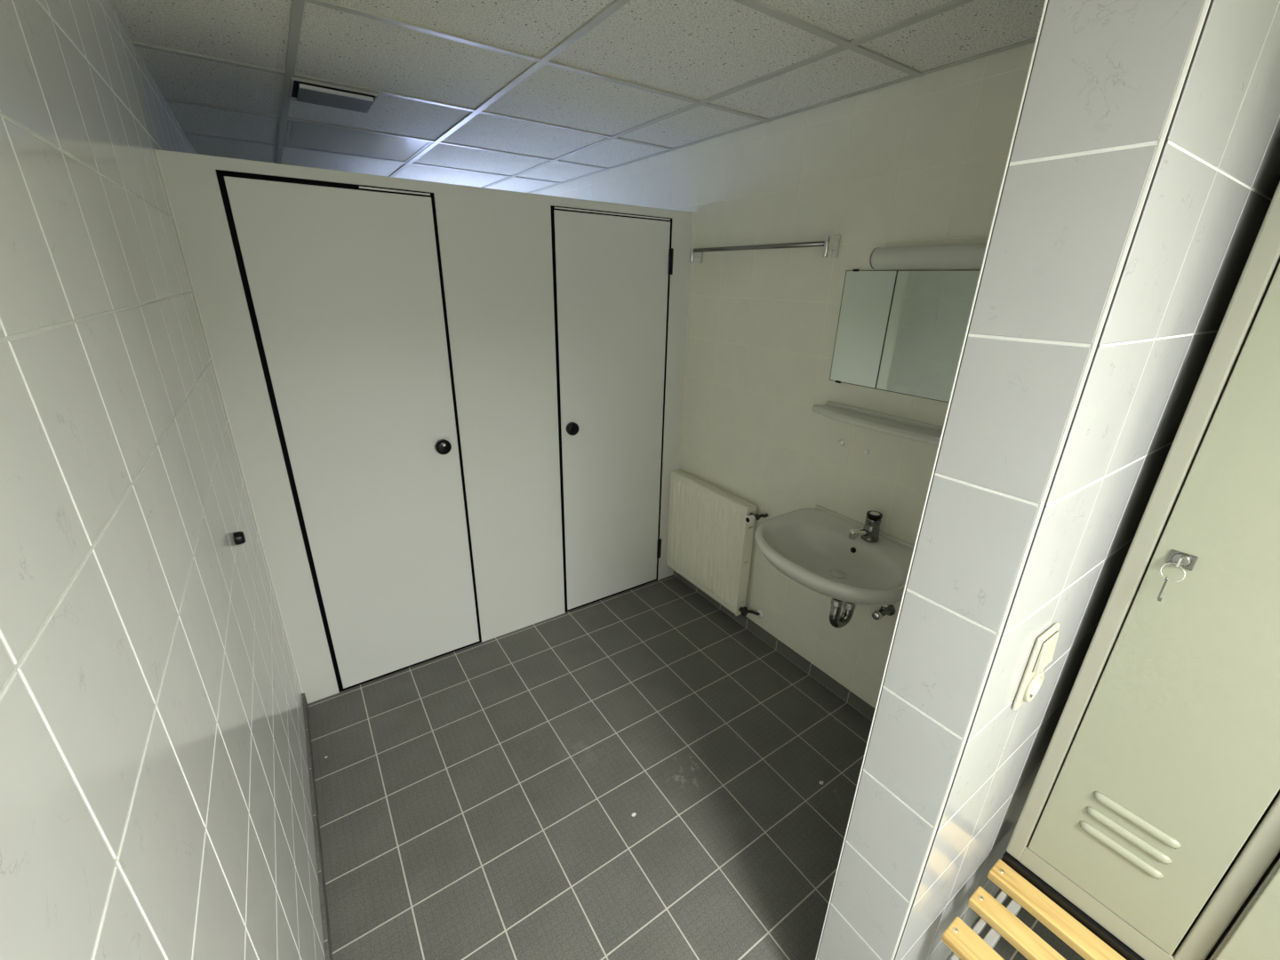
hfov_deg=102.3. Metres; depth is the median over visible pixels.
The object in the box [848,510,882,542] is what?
tap
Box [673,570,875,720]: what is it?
baseboard
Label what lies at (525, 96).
ceiling
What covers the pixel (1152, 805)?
locker
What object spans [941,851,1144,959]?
bench
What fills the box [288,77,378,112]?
ceiling vent
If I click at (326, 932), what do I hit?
baseboard
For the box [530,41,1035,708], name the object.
wall
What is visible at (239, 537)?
door stop
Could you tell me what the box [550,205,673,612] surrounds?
door
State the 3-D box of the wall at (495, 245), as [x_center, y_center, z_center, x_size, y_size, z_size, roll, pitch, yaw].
[-1.179,-0.508,3.133,1.927,1.975,2.203,-12,25,-32]
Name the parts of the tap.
spout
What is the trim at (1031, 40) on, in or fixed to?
attached to the wall at (921, 161)
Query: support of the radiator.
attached to the wall at (921, 161)
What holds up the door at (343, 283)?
in the wall at (495, 245)
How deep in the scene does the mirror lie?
1.72 m
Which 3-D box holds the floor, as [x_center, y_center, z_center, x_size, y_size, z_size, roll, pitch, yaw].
[0.097,1.187,1.722,1.930,0.120,6.851,-12,25,-32]
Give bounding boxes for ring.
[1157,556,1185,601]
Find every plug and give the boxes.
[838,439,844,446]
[863,448,869,455]
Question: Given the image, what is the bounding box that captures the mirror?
[829,269,980,402]
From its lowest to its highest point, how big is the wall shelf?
0.036 m
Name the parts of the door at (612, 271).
knob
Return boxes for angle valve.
[871,604,895,620]
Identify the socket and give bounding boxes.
[1023,672,1044,702]
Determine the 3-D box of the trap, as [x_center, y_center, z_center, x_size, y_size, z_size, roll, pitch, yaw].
[0.812,0.465,1.969,0.216,0.196,0.072,-12,25,-32]
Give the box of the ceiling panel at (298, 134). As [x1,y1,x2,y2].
[283,120,432,162]
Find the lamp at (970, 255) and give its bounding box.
[869,243,986,269]
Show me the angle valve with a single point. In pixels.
(884, 610)
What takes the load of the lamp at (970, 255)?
attached to the wall at (921, 161)
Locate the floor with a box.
[307,575,1085,959]
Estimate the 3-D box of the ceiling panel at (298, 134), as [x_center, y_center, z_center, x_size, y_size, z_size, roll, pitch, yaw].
[-1.379,-1.634,2.508,0.577,0.005,0.577,-12,25,-32]
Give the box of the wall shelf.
[811,400,943,445]
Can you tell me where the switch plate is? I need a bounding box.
[1011,622,1059,710]
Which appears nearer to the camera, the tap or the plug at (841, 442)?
the tap
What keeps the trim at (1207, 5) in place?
attached to the wall at (1106, 75)
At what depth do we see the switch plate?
0.86 m
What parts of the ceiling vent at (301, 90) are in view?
plate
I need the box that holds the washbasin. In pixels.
[754,504,914,605]
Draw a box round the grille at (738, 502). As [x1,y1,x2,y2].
[671,469,754,508]
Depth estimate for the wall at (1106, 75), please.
0.70 m
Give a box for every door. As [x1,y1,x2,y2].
[216,169,481,691]
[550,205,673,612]
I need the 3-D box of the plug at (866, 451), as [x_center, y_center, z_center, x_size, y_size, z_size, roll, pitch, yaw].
[0.842,-0.106,1.923,0.005,0.025,0.025,-12,25,-32]
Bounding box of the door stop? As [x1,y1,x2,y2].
[232,531,246,544]
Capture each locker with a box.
[1006,181,1279,959]
[1204,851,1279,959]
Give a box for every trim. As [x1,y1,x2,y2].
[528,36,1036,192]
[815,0,1213,959]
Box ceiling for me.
[108,0,1045,192]
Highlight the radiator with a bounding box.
[666,469,767,618]
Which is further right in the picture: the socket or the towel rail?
the socket
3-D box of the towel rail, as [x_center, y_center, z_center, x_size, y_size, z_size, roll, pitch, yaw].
[0.476,-0.953,2.144,0.067,0.084,0.779,-12,25,-32]
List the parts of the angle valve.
valve handle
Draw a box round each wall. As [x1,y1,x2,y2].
[0,0,325,959]
[154,149,694,703]
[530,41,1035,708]
[816,0,1279,959]
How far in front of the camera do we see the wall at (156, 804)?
0.62 m
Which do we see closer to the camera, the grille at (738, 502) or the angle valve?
the angle valve
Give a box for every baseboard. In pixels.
[302,693,333,959]
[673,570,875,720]
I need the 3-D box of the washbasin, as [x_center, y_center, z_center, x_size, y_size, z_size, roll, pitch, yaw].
[0.692,0.309,1.854,0.478,0.171,0.600,-12,25,-32]
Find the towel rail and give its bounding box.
[689,234,840,263]
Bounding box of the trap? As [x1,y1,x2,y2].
[829,597,856,628]
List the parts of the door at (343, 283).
knob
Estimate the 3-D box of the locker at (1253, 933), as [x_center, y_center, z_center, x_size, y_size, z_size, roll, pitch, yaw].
[1.312,0.187,0.672,0.526,1.646,0.301,-12,25,-32]

